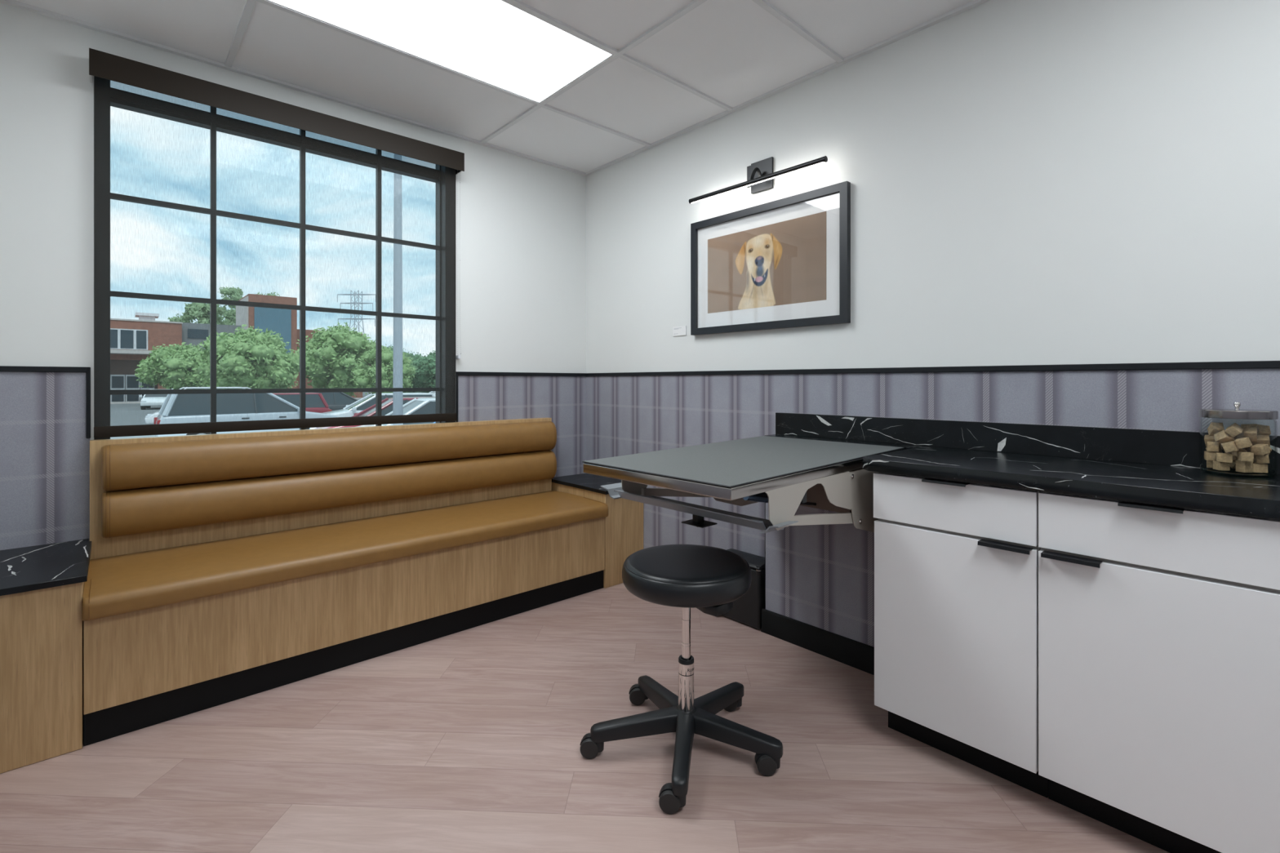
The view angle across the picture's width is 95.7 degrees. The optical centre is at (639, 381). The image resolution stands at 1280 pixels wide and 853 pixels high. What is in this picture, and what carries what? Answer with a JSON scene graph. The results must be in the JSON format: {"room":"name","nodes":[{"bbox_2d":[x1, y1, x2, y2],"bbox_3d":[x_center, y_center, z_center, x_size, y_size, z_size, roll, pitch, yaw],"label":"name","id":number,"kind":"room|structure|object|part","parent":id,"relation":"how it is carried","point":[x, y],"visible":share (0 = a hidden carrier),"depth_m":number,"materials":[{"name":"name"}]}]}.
{"room":"veterinary clinic","nodes":[
{"label":"veterinary clinic","id":0,"kind":"room"},
{"bbox_2d":[0,2,586,550],"bbox_3d":[-1.431,-0.210,3.052,3.150,2.768,0.174,0,0,-42],"label":"wall","id":1,"kind":"structure","parent":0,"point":[522,245],"depth_m":2.27,"materials":[{"name":"white paint"}]},
{"bbox_2d":[85,75,455,439],"bbox_3d":[-1.650,-0.494,2.830,1.522,1.585,0.139,0,0,-42],"label":"window","id":2,"kind":"structure","parent":1,"relation":"attached to","point":[105,96],"depth_m":2.72,"materials":[{"name":"brown metal"}]},
{"bbox_2d":[88,48,464,437],"bbox_3d":[-1.566,-0.527,2.760,1.530,1.492,0.099,0,0,-42],"label":"roller shade","id":3,"kind":"object","parent":1,"relation":"attached to","point":[102,64],"visible":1,"depth_m":2.59,"materials":[{"name":"black"}]},
{"bbox_3d":[-1.024,-0.683,3.282,0.025,1.071,0.005,0,0,-42],"label":"bead chain","id":4,"kind":"part","parent":3,"relation":"part of","materials":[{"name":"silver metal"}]},
{"bbox_2d":[0,0,990,176],"bbox_3d":[0.214,-1.438,1.239,3.150,0.093,5.150,0,0,-42],"label":"ceiling","id":5,"kind":"structure","parent":0,"point":[676,68],"depth_m":2.48,"materials":[{"name":"tile"}]},
{"bbox_2d":[266,0,613,103],"bbox_3d":[-0.747,-1.399,2.287,1.195,0.008,0.585,0,0,-42],"label":"recessed light","id":6,"kind":"object","parent":5,"relation":"in","point":[500,44],"visible":1,"depth_m":2.35,"materials":[{"name":"white plastic"}]},
{"bbox_2d":[0,582,1168,852],"bbox_3d":[0.214,1.248,1.239,3.150,0.150,5.150,0,0,-42],"label":"floor","id":7,"kind":"structure","parent":0,"point":[468,740],"depth_m":1.77,"materials":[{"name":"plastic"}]},
{"bbox_2d":[0,582,84,773],"bbox_3d":[-2.088,0.905,1.962,0.306,0.535,0.574,0,0,-42],"label":"base cabinet","id":8,"kind":"object","parent":7,"relation":"on","point":[42,717],"visible":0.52,"depth_m":1.79,"materials":[{"name":"brown wood"}]},
{"bbox_2d":[0,538,92,595],"bbox_3d":[-2.078,0.626,1.959,0.318,0.020,0.592,0,0,-42],"label":"marble ledge","id":9,"kind":"object","parent":8,"relation":"on","point":[31,568],"visible":1,"depth_m":1.93,"materials":[{"name":"stone"}]},
{"bbox_2d":[82,417,608,746],"bbox_3d":[-1.169,0.701,2.767,2.136,0.944,0.616,0,0,-42],"label":"bench","id":10,"kind":"object","parent":7,"relation":"on","point":[224,568],"visible":0.99,"depth_m":2.46,"materials":[{"name":"leather"}]},
{"bbox_3d":[-1.362,0.647,2.975,2.122,0.838,0.050,0,0,-42],"label":"panel","id":11,"kind":"part","parent":10,"relation":"part of","materials":[{"name":"leather"}]},
{"bbox_2d":[82,490,608,621],"bbox_3d":[-1.152,0.720,2.748,2.136,0.079,0.566,0,0,-42],"label":"seat cushion","id":12,"kind":"object","parent":10,"relation":"on","point":[131,580],"depth_m":2.42,"materials":[{"name":"leather"}]},
{"bbox_2d":[551,482,643,588],"bbox_3d":[-0.280,0.905,3.602,0.296,0.535,0.574,0,0,-42],"label":"base cabinet","id":13,"kind":"object","parent":7,"relation":"on","point":[624,524],"visible":0.28,"depth_m":3.37,"materials":[{"name":"brown wood"}]},
{"bbox_2d":[551,473,621,494],"bbox_3d":[-0.278,0.626,3.592,0.306,0.020,0.592,0,0,-42],"label":"marble ledge","id":14,"kind":"object","parent":13,"relation":"on","point":[592,482],"visible":0.61,"depth_m":3.60,"materials":[{"name":"stone"}]},
{"bbox_2d":[580,544,782,814],"bbox_3d":[0.142,0.874,1.888,0.602,0.598,0.617,0,0,-42],"label":"stool","id":15,"kind":"object","parent":7,"relation":"on","point":[708,580],"visible":1,"depth_m":1.80,"materials":[{"name":"black plastic"}]},
{"bbox_3d":[-0.013,1.087,1.841,0.288,0.067,0.060,0,0,-10],"label":"leg","id":16,"kind":"part","parent":15,"relation":"part of","materials":[{"name":"black plastic"}]},
{"bbox_3d":[0.072,1.087,2.014,0.060,0.067,0.288,0,0,-28],"label":"leg","id":17,"kind":"part","parent":15,"relation":"part of","materials":[{"name":"black plastic"}]},
{"bbox_3d":[0.126,1.087,1.706,0.060,0.067,0.288,0,0,8],"label":"leg","id":18,"kind":"part","parent":15,"relation":"part of","materials":[{"name":"black plastic"}]},
{"bbox_3d":[0.149,0.802,1.869,0.028,0.222,0.028,0,0,-42],"label":"gas rod","id":19,"kind":"part","parent":15,"relation":"part of","materials":[{"name":"silver metal"}]},
{"bbox_3d":[0.149,0.618,1.869,0.415,0.086,0.415,0,0,-42],"label":"seat","id":20,"kind":"part","parent":15,"relation":"part of","materials":[{"name":"black leather"}]},
{"bbox_3d":[0.220,0.690,1.808,0.099,0.032,0.128,0,0,-42],"label":"lever","id":21,"kind":"part","parent":15,"relation":"part of","materials":[{"name":"black plastic"}]},
{"bbox_3d":[0.264,1.087,1.986,0.060,0.067,0.288,0,0,44],"label":"leg","id":22,"kind":"part","parent":15,"relation":"part of","materials":[{"name":"black plastic"}]},
{"bbox_3d":[0.296,1.087,1.796,0.288,0.067,0.060,0,0,26],"label":"leg","id":23,"kind":"part","parent":15,"relation":"part of","materials":[{"name":"black plastic"}]},
{"bbox_2d":[721,548,764,629],"bbox_3d":[0.500,1.012,2.845,0.132,0.314,0.274,0,0,-42],"label":"bin","id":24,"kind":"object","parent":7,"relation":"on","point":[746,610],"visible":0.44,"depth_m":2.75,"materials":[{"name":"black plastic"}]},
{"bbox_3d":[0.513,0.869,2.847,0.109,0.028,0.254,0,0,-42],"label":"lid","id":25,"kind":"part","parent":24,"relation":"part of","materials":[{"name":"black plastic"}]},
{"bbox_2d":[873,471,1048,798],"bbox_3d":[1.059,0.733,1.860,0.431,0.879,0.458,0,0,-42],"label":"base cabinet","id":26,"kind":"object","parent":7,"relation":"on","point":[956,563],"visible":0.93,"depth_m":1.71,"materials":[{"name":"grey"}]},
{"bbox_3d":[0.911,0.300,1.729,0.036,0.007,0.122,0,0,-42],"label":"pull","id":27,"kind":"part","parent":26,"relation":"part of","materials":[{"name":"black metal"}]},
{"bbox_3d":[0.925,0.373,1.741,0.018,0.146,0.454,0,0,-42],"label":"drawer","id":28,"kind":"part","parent":26,"relation":"part of","materials":[{"name":"white laminate"}]},
{"bbox_3d":[1.015,0.459,1.614,0.036,0.010,0.126,0,0,-42],"label":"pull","id":29,"kind":"part","parent":26,"relation":"part of","materials":[{"name":"black metal"}]},
{"bbox_2d":[1038,491,1279,852],"bbox_3d":[1.559,0.733,1.391,0.542,0.879,0.905,0,0,-42],"label":"base cabinet","id":30,"kind":"object","parent":7,"relation":"on","point":[1159,625],"visible":0.98,"depth_m":1.38,"materials":[{"name":"grey"}]},
{"bbox_2d":[764,412,1279,519],"bbox_3d":[1.163,0.220,1.833,0.535,0.144,2.094,0,0,-42],"label":"countertop","id":31,"kind":"structure","parent":30,"relation":"on","point":[1143,466],"depth_m":1.78,"materials":[{"name":"black stone"}]},
{"bbox_2d":[1198,401,1278,477],"bbox_3d":[1.626,0.152,1.578,0.151,0.196,0.151,0,0,-42],"label":"glass jar","id":32,"kind":"object","parent":31,"relation":"on","point":[1237,413],"visible":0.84,"depth_m":1.54,"materials":[{"name":"clear glass"}]},
{"bbox_2d":[1206,460,1213,467],"bbox_3d":[1.606,0.229,1.623,0.031,0.024,0.024,0,0,-38],"label":"treat","id":33,"kind":"object","parent":32,"relation":"in","point":[1209,463],"visible":0.42,"depth_m":1.62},
{"bbox_2d":[1204,435,1215,446],"bbox_3d":[1.597,0.165,1.621,0.032,0.035,0.026,0,0,-38],"label":"treat","id":34,"kind":"object","parent":32,"relation":"in","point":[1206,437],"visible":0.44,"depth_m":1.62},
{"bbox_2d":[1204,451,1218,460],"bbox_3d":[1.583,0.205,1.605,0.027,0.024,0.024,0,0,35],"label":"treat","id":35,"kind":"object","parent":32,"relation":"in","point":[1208,455],"visible":0.73,"depth_m":1.60,"materials":[{"name":"food"}]},
{"bbox_2d":[1206,441,1219,452],"bbox_3d":[1.582,0.178,1.599,0.024,0.027,0.024,0,0,-41],"label":"treat","id":36,"kind":"object","parent":32,"relation":"in","point":[1211,446],"visible":0.96,"depth_m":1.59,"materials":[{"name":"food"}]},
{"bbox_2d":[1205,444,1222,453],"bbox_3d":[1.611,0.195,1.626,0.036,0.040,0.024,0,0,-20],"label":"treat","id":37,"kind":"object","parent":32,"relation":"in","point":[1220,450],"visible":0.17,"depth_m":1.62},
{"bbox_2d":[1207,422,1224,435],"bbox_3d":[1.581,0.130,1.591,0.024,0.038,0.040,0,0,27],"label":"treat","id":38,"kind":"object","parent":32,"relation":"in","point":[1214,428],"visible":0.97,"depth_m":1.58,"materials":[{"name":"food"}]},
{"bbox_2d":[1213,460,1230,471],"bbox_3d":[1.585,0.229,1.580,0.024,0.024,0.027,0,0,13],"label":"treat","id":39,"kind":"object","parent":32,"relation":"in","point":[1223,466],"visible":0.91,"depth_m":1.57,"materials":[{"name":"food"}]},
{"bbox_2d":[1213,430,1234,443],"bbox_3d":[1.584,0.150,1.572,0.030,0.040,0.040,0,0,-8],"label":"treat","id":40,"kind":"object","parent":32,"relation":"in","point":[1221,437],"visible":0.94,"depth_m":1.57,"materials":[{"name":"food"}]},
{"bbox_2d":[1216,453,1232,462],"bbox_3d":[1.580,0.205,1.568,0.031,0.024,0.024,0,0,42],"label":"treat","id":41,"kind":"object","parent":32,"relation":"in","point":[1220,457],"visible":1,"depth_m":1.56,"materials":[{"name":"food"}]},
{"bbox_2d":[1221,440,1239,453],"bbox_3d":[1.582,0.175,1.553,0.024,0.033,0.031,0,0,-29],"label":"treat","id":42,"kind":"object","parent":32,"relation":"in","point":[1230,446],"visible":1,"depth_m":1.54,"materials":[{"name":"food"}]},
{"bbox_2d":[1230,461,1235,468],"bbox_3d":[1.647,0.224,1.599,0.027,0.032,0.032,0,0,13],"label":"treat","id":43,"kind":"object","parent":32,"relation":"in","point":[1233,465],"visible":0.2,"depth_m":1.60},
{"bbox_2d":[1224,422,1244,437],"bbox_3d":[1.590,0.129,1.550,0.036,0.039,0.032,0,0,-31],"label":"treat","id":44,"kind":"object","parent":32,"relation":"in","point":[1234,429],"visible":1,"depth_m":1.54,"materials":[{"name":"food"}]},
{"bbox_3d":[1.626,0.065,1.578,0.015,0.021,0.015,0,0,-42],"label":"knob","id":45,"kind":"part","parent":32,"relation":"part of","materials":[{"name":"silver metal"}]},
{"bbox_3d":[1.626,0.087,1.578,0.151,0.023,0.151,0,0,-42],"label":"lid","id":46,"kind":"part","parent":32,"relation":"part of","materials":[{"name":"clear glass"}]},
{"bbox_2d":[1230,448,1247,462],"bbox_3d":[1.620,0.199,1.567,0.031,0.044,0.044,0,0,-29],"label":"treat","id":47,"kind":"object","parent":32,"relation":"in","point":[1234,453],"visible":0.38,"depth_m":1.56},
{"bbox_2d":[1233,431,1244,439],"bbox_3d":[1.642,0.156,1.587,0.036,0.045,0.039,0,0,39],"label":"treat","id":48,"kind":"object","parent":32,"relation":"in","point":[1241,435],"visible":0.17,"depth_m":1.58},
{"bbox_2d":[1234,436,1252,448],"bbox_3d":[1.601,0.162,1.538,0.030,0.032,0.029,0,0,-30],"label":"treat","id":49,"kind":"object","parent":32,"relation":"in","point":[1242,442],"visible":1,"depth_m":1.53,"materials":[{"name":"food"}]},
{"bbox_2d":[1235,460,1253,472],"bbox_3d":[1.611,0.226,1.546,0.024,0.031,0.024,0,0,-5],"label":"treat","id":50,"kind":"object","parent":32,"relation":"in","point":[1241,466],"visible":0.92,"depth_m":1.54,"materials":[{"name":"food"}]},
{"bbox_2d":[1237,451,1253,462],"bbox_3d":[1.602,0.198,1.534,0.024,0.024,0.027,0,0,28],"label":"treat","id":51,"kind":"object","parent":32,"relation":"in","point":[1242,456],"visible":1,"depth_m":1.52,"materials":[{"name":"food"}]},
{"bbox_2d":[1240,423,1257,434],"bbox_3d":[1.675,0.133,1.591,0.025,0.036,0.027,0,0,-5],"label":"treat","id":52,"kind":"object","parent":32,"relation":"in","point":[1250,424],"visible":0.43,"depth_m":1.59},
{"bbox_2d":[1244,447,1256,461],"bbox_3d":[1.673,0.196,1.582,0.025,0.038,0.041,0,0,5],"label":"treat","id":53,"kind":"object","parent":32,"relation":"in","point":[1248,449],"visible":0.16,"depth_m":1.58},
{"bbox_2d":[1244,426,1257,441],"bbox_3d":[1.626,0.140,1.543,0.039,0.040,0.024,0,0,-42],"label":"treat","id":54,"kind":"object","parent":32,"relation":"in","point":[1251,432],"visible":0.89,"depth_m":1.53,"materials":[{"name":"food"}]},
{"bbox_2d":[1249,444,1270,455],"bbox_3d":[1.635,0.178,1.528,0.035,0.030,0.025,0,0,-14],"label":"treat","id":55,"kind":"object","parent":32,"relation":"in","point":[1257,449],"visible":1,"depth_m":1.52,"materials":[{"name":"food"}]},
{"bbox_2d":[1253,462,1267,472],"bbox_3d":[1.645,0.229,1.543,0.031,0.024,0.024,0,0,23],"label":"treat","id":56,"kind":"object","parent":32,"relation":"in","point":[1257,468],"visible":0.82,"depth_m":1.53,"materials":[{"name":"food"}]},
{"bbox_2d":[1251,435,1270,447],"bbox_3d":[1.657,0.158,1.549,0.036,0.033,0.032,0,0,45],"label":"treat","id":57,"kind":"object","parent":32,"relation":"in","point":[1261,439],"visible":0.66,"depth_m":1.54,"materials":[{"name":"food"}]},
{"bbox_2d":[1255,453,1269,463],"bbox_3d":[1.649,0.201,1.536,0.033,0.029,0.025,0,0,-45],"label":"treat","id":58,"kind":"object","parent":32,"relation":"in","point":[1264,459],"visible":0.83,"depth_m":1.52,"materials":[{"name":"food"}]},
{"bbox_2d":[1256,424,1271,435],"bbox_3d":[1.672,0.133,1.558,0.029,0.037,0.034,0,0,25],"label":"treat","id":59,"kind":"object","parent":32,"relation":"in","point":[1261,429],"visible":0.77,"depth_m":1.55,"materials":[{"name":"food"}]},
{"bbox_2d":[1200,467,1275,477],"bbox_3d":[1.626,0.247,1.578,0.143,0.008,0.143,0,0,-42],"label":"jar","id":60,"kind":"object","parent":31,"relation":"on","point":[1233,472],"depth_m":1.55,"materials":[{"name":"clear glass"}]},
{"bbox_3d":[1.117,0.459,1.502,0.036,0.010,0.124,0,0,-42],"label":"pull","id":61,"kind":"part","parent":30,"relation":"part of","materials":[{"name":"black metal"}]},
{"bbox_3d":[1.221,0.300,1.387,0.036,0.007,0.117,0,0,-42],"label":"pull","id":62,"kind":"part","parent":30,"relation":"part of","materials":[{"name":"black metal"}]},
{"bbox_3d":[1.384,0.373,1.235,0.018,0.146,0.902,0,0,-42],"label":"drawer","id":63,"kind":"part","parent":30,"relation":"part of","materials":[{"name":"white laminate"}]},
{"bbox_2d":[764,502,874,647],"bbox_3d":[0.865,0.734,2.489,0.098,0.879,0.720,0,0,-42],"label":"wall","id":64,"kind":"structure","parent":0,"point":[821,576],"depth_m":2.50,"materials":[{"name":"grey paint"}]},
{"bbox_2d":[582,435,904,533],"bbox_3d":[0.383,0.403,2.145,1.053,0.301,0.795,0,0,-42],"label":"exam table","id":65,"kind":"object","parent":64,"relation":"attached to","point":[784,473],"visible":0.96,"depth_m":1.93,"materials":[{"name":"silver metal"}]},
{"bbox_3d":[0.167,0.443,2.306,0.425,0.090,0.014,0,0,-42],"label":"fold arm","id":66,"kind":"part","parent":65,"relation":"part of","materials":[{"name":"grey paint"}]},
{"bbox_3d":[0.199,0.463,1.951,0.075,0.049,0.095,0,0,-42],"label":"release knob","id":67,"kind":"part","parent":65,"relation":"part of","materials":[{"name":"black metal"}]},
{"bbox_3d":[0.426,0.429,2.558,0.427,0.248,0.003,0,0,-42],"label":"mount plate","id":68,"kind":"part","parent":65,"relation":"part of","materials":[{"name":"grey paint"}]},
{"bbox_3d":[0.352,0.344,1.961,0.025,0.060,0.465,0,0,-42],"label":"cross plate","id":69,"kind":"part","parent":65,"relation":"part of","materials":[{"name":"beige metal"}]},
{"bbox_3d":[0.589,0.442,2.113,0.182,0.045,0.012,0,0,-42],"label":"rod","id":70,"kind":"part","parent":65,"relation":"part of","materials":[{"name":"black metal"}]},
{"bbox_3d":[0.574,0.443,1.857,0.425,0.090,0.014,0,0,-42],"label":"fold arm","id":71,"kind":"part","parent":65,"relation":"part of","materials":[{"name":"grey paint"}]},
{"bbox_3d":[0.850,0.429,2.092,0.427,0.248,0.003,0,0,-42],"label":"mount plate","id":72,"kind":"part","parent":65,"relation":"part of","materials":[{"name":"grey paint"}]},
{"bbox_2d":[760,608,874,675],"bbox_3d":[0.819,1.121,2.456,0.014,0.106,0.731,0,0,-42],"label":"baseboard","id":73,"kind":"structure","parent":64,"relation":"attached to","point":[855,654],"depth_m":2.50,"materials":[{"name":"black rubber"}]},
{"bbox_2d":[586,0,1279,557],"bbox_3d":[1.357,-0.210,2.141,0.164,2.768,4.950,0,0,-42],"label":"wall","id":74,"kind":"structure","parent":0,"point":[1033,182],"depth_m":2.12,"materials":[{"name":"white paint"}]},
{"bbox_2d":[672,325,686,336],"bbox_3d":[0.223,-0.287,3.269,0.005,0.052,0.102,0,0,-42],"label":"label","id":75,"kind":"object","parent":74,"relation":"attached to","point":[677,331],"visible":1,"depth_m":3.27,"materials":[{"name":"white"}]},
{"bbox_2d":[688,155,827,204],"bbox_3d":[0.564,-1.013,2.812,0.108,0.148,0.793,0,0,-42],"label":"lamp","id":76,"kind":"object","parent":74,"relation":"attached to","point":[760,175],"visible":1,"depth_m":2.82,"materials":[{"name":"black metal"}]},
{"bbox_3d":[0.564,-1.001,2.812,0.097,0.081,0.017,0,0,-42],"label":"arm","id":77,"kind":"part","parent":76,"relation":"part of","materials":[{"name":"black metal"}]},
{"bbox_2d":[690,181,850,335],"bbox_3d":[0.595,-0.560,2.840,0.029,0.609,0.912,0,0,-42],"label":"framed picture","id":78,"kind":"object","parent":74,"relation":"attached to","point":[783,263],"visible":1,"depth_m":2.78,"materials":[{"name":"black"}]},
{"bbox_2d":[707,211,826,313],"bbox_3d":[0.597,-0.564,2.842,0.001,0.396,0.698,0,0,-42],"label":"print","id":79,"kind":"object","parent":78,"relation":"attached to","point":[784,262],"depth_m":2.81},
{"bbox_2d":[586,360,1279,376],"bbox_3d":[1.227,-0.048,2.158,0.014,0.021,4.750,0,0,-42],"label":"trim","id":80,"kind":"structure","parent":74,"relation":"attached to","point":[1246,364],"depth_m":2.07,"materials":[{"name":"black"}]},
{"bbox_2d":[775,412,1279,474],"bbox_3d":[1.357,0.200,2.006,0.015,0.105,2.091,0,0,-42],"label":"backsplash","id":81,"kind":"structure","parent":74,"relation":"attached to","point":[1162,447],"depth_m":2.02,"materials":[{"name":"black stone"}]},
{"label":"outside","id":82,"kind":"structure","parent":0,"visible":0},
{"bbox_2d":[110,391,415,439],"bbox_3d":[-138.351,2.174,81.604,340.000,0.200,299.500,0,0,-42],"label":"ground","id":83,"kind":"structure","parent":82,"point":[127,414],"depth_m":37.06,"materials":[{"name":"asphalt"}]},
{"bbox_2d":[144,411,159,424],"bbox_3d":[-19.598,1.360,26.515,4.598,1.523,2.180,0,0,-38],"label":"car","id":84,"kind":"object","parent":83,"relation":"on","point":[148,419],"visible":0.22,"depth_m":24.52,"materials":[{"name":"white paint"}]},
{"bbox_2d":[138,388,173,409],"bbox_3d":[-37.315,1.335,45.004,2.180,1.572,4.397,0,0,-34],"label":"car","id":85,"kind":"object","parent":83,"relation":"on","point":[147,401],"visible":0.41,"depth_m":43.40,"materials":[{"name":"white paint"}]},
{"bbox_2d":[134,342,208,389],"bbox_3d":[-40.935,-0.739,51.751,6.604,5.671,6.475,0,0,37],"label":"tree","id":86,"kind":"object","parent":83,"relation":"on","point":[171,366],"visible":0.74,"depth_m":50.04,"materials":[{"name":"green plant"}]},
{"bbox_2d":[167,302,235,325],"bbox_3d":[-68.801,-5.611,92.190,9.965,15.379,8.984,0,0,-42],"label":"tree","id":87,"kind":"object","parent":83,"relation":"on","point":[200,312],"visible":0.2,"depth_m":90.18,"materials":[{"name":"green plant"}]},
{"bbox_2d":[216,286,244,324],"bbox_3d":[-71.903,-7.482,103.060,8.547,19.121,8.131,0,0,-42],"label":"tree","id":88,"kind":"object","parent":83,"relation":"on","point":[236,294],"visible":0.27,"depth_m":101.23,"materials":[{"name":"green plant"}]},
{"bbox_2d":[110,293,362,402],"bbox_3d":[-53.569,-3.751,66.288,37.000,11.650,20.120,0,0,-42],"label":"brick building","id":89,"kind":"structure","parent":83,"relation":"on","point":[131,340],"depth_m":61.02,"materials":[{"name":"red brick"}]},
{"bbox_3d":[-52.753,-4.301,57.523,1.330,1.850,0.080,0,0,-42],"label":"pane","id":90,"kind":"part","parent":89,"relation":"part of","materials":[{"name":"blue"}]},
{"bbox_3d":[-52.924,0.673,58.731,1.100,2.800,0.220,0,0,-42],"label":"entrance frame","id":91,"kind":"part","parent":89,"relation":"part of","materials":[{"name":"white metal"}]},
{"bbox_3d":[-52.830,0.699,58.628,0.900,2.550,0.100,0,0,-42],"label":"pane","id":92,"kind":"part","parent":89,"relation":"part of","materials":[{"name":"blue"}]},
{"bbox_3d":[-51.735,-4.301,58.447,0.980,1.850,0.080,0,0,-42],"label":"pane","id":93,"kind":"part","parent":89,"relation":"part of","materials":[{"name":"blue"}]},
{"bbox_3d":[-52.072,0.673,59.504,1.100,2.800,0.220,0,0,-42],"label":"entrance frame","id":94,"kind":"part","parent":89,"relation":"part of","materials":[{"name":"white metal"}]},
{"bbox_3d":[-51.978,0.699,59.400,0.900,2.550,0.100,0,0,-42],"label":"pane","id":95,"kind":"part","parent":89,"relation":"part of","materials":[{"name":"blue"}]},
{"bbox_3d":[-50.920,-4.301,59.186,0.780,1.850,0.080,0,0,-42],"label":"pane","id":96,"kind":"part","parent":89,"relation":"part of","materials":[{"name":"blue"}]},
{"bbox_3d":[-51.221,0.673,60.277,1.100,2.800,0.220,0,0,-42],"label":"entrance frame","id":97,"kind":"part","parent":89,"relation":"part of","materials":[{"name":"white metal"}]},
{"bbox_3d":[-51.127,0.699,60.173,0.900,2.550,0.100,0,0,-42],"label":"pane","id":98,"kind":"part","parent":89,"relation":"part of","materials":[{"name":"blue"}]},
{"bbox_3d":[-40.777,-4.752,64.392,3.500,6.850,0.120,0,0,-42],"label":"tower glass","id":99,"kind":"part","parent":89,"relation":"part of","materials":[{"name":"blue"}]},
{"bbox_2d":[110,397,362,404],"bbox_3d":[-36.860,1.994,66.474,90.000,0.160,0.700,0,0,-42],"label":"kerb","id":100,"kind":"object","parent":83,"relation":"on","point":[112,402],"depth_m":55.06,"materials":[{"name":"grey concrete"}]},
{"bbox_2d":[153,386,337,436],"bbox_3d":[-12.351,1.142,18.586,4.900,1.958,2.280,0,0,-42],"label":"car","id":101,"kind":"object","parent":83,"relation":"on","point":[195,407],"visible":0.36,"depth_m":17.52,"materials":[{"name":"silver metal"}]},
{"bbox_2d":[153,417,157,424],"bbox_3d":[-14.657,1.196,17.608,0.170,0.240,0.290,0,0,-42],"label":"tail lamp","id":102,"kind":"object","parent":101,"relation":"attached to","point":[155,418],"depth_m":17.46,"materials":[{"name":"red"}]},
{"bbox_3d":[-13.541,0.218,18.397,1.747,0.108,0.040,0,0,-42],"label":"roof rail","id":103,"kind":"part","parent":101,"relation":"part of","materials":[{"name":"white metal"}]},
{"bbox_3d":[-12.667,0.218,17.435,1.747,0.108,0.040,0,0,-42],"label":"roof rail","id":104,"kind":"part","parent":101,"relation":"part of","materials":[{"name":"white metal"}]},
{"bbox_2d":[191,324,311,389],"bbox_3d":[-26.709,-0.937,39.856,5.992,6.077,6.644,0,0,-3],"label":"tree","id":105,"kind":"object","parent":83,"relation":"on","point":[251,359],"visible":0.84,"depth_m":38.30,"materials":[{"name":"green plant"}]},
{"bbox_2d":[256,291,279,296],"bbox_3d":[-63.224,-6.721,97.779,7.097,17.600,6.798,0,0,-42],"label":"tree","id":106,"kind":"object","parent":83,"relation":"on","point":[273,294],"visible":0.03,"depth_m":98.79,"materials":[{"name":"green plant"}]},
{"bbox_2d":[271,392,332,413],"bbox_3d":[-15.700,1.297,24.613,4.302,1.648,2.180,0,0,-44],"label":"car","id":107,"kind":"object","parent":83,"relation":"on","point":[314,402],"visible":0.1,"depth_m":24.98,"materials":[{"name":"red paint"}]},
{"bbox_2d":[288,321,375,397],"bbox_3d":[-24.742,-1.464,48.227,7.123,7.131,6.822,0,0,31],"label":"tree","id":108,"kind":"object","parent":83,"relation":"on","point":[332,354],"visible":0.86,"depth_m":46.34,"materials":[{"name":"green plant"}]},
{"bbox_2d":[319,391,358,410],"bbox_3d":[-15.102,1.287,28.585,4.698,1.668,2.230,0,0,-38],"label":"car","id":109,"kind":"object","parent":83,"relation":"on","point":[335,401],"visible":0.09,"depth_m":27.96,"materials":[{"name":"grey paint"}]},
{"bbox_2d":[337,289,375,333],"bbox_3d":[-97.792,-14.678,199.998,9.964,33.601,9.847,0,0,-42],"label":"pylon","id":110,"kind":"object","parent":83,"relation":"on","point":[354,294],"visible":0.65,"depth_m":199.56,"materials":[{"name":"metal"}]},
{"bbox_2d":[309,396,435,429],"bbox_3d":[-7.328,1.286,17.513,4.602,1.670,2.200,0,0,-33],"label":"car","id":111,"kind":"object","parent":83,"relation":"on","point":[387,403],"visible":0.08,"depth_m":16.98,"materials":[{"name":"red paint"}]},
{"bbox_2d":[323,392,435,417],"bbox_3d":[-10.446,1.287,23.214,4.698,1.668,2.230,0,0,-33],"label":"car","id":112,"kind":"object","parent":83,"relation":"on","point":[368,401],"visible":0.17,"depth_m":22.54,"materials":[{"name":"white paint"}]},
{"bbox_2d":[351,343,417,394],"bbox_3d":[-17.779,-0.257,39.883,3.906,4.729,4.095,0,0,21],"label":"tree","id":113,"kind":"object","parent":83,"relation":"on","point":[362,379],"visible":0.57,"depth_m":38.98,"materials":[{"name":"green plant"}]},
{"bbox_2d":[382,345,408,355],"bbox_3d":[-33.798,-1.500,78.898,6.787,7.215,6.868,0,0,-42],"label":"tree","id":114,"kind":"object","parent":83,"relation":"on","point":[392,347],"visible":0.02,"depth_m":78.17,"materials":[{"name":"green plant"}]},
{"bbox_2d":[356,397,435,426],"bbox_3d":[-5.447,1.256,14.914,4.599,1.729,2.200,0,0,-33],"label":"car","id":115,"kind":"object","parent":83,"relation":"on","point":[421,405],"visible":0.02,"depth_m":14.26,"materials":[{"name":"white paint"}]},
{"bbox_2d":[392,153,403,425],"bbox_3d":[-5.112,-2.602,13.542,0.481,9.350,1.693,0,0,32],"label":"light pole","id":116,"kind":"object","parent":83,"relation":"on","point":[397,397],"visible":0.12,"depth_m":12.92,"materials":[{"name":"metal"}]},
{"bbox_2d":[403,351,423,392],"bbox_3d":[-24.448,-0.601,62.064,6.187,5.417,5.934,0,0,28],"label":"tree","id":117,"kind":"object","parent":83,"relation":"on","point":[415,357],"visible":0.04,"depth_m":61.22,"materials":[{"name":"green plant"}]},
{"bbox_2d":[408,350,435,392],"bbox_3d":[-19.438,-0.520,55.568,5.999,5.278,6.110,0,0,41],"label":"tree","id":118,"kind":"object","parent":83,"relation":"on","point":[425,375],"visible":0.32,"depth_m":53.41,"materials":[{"name":"green plant"}]}
]}

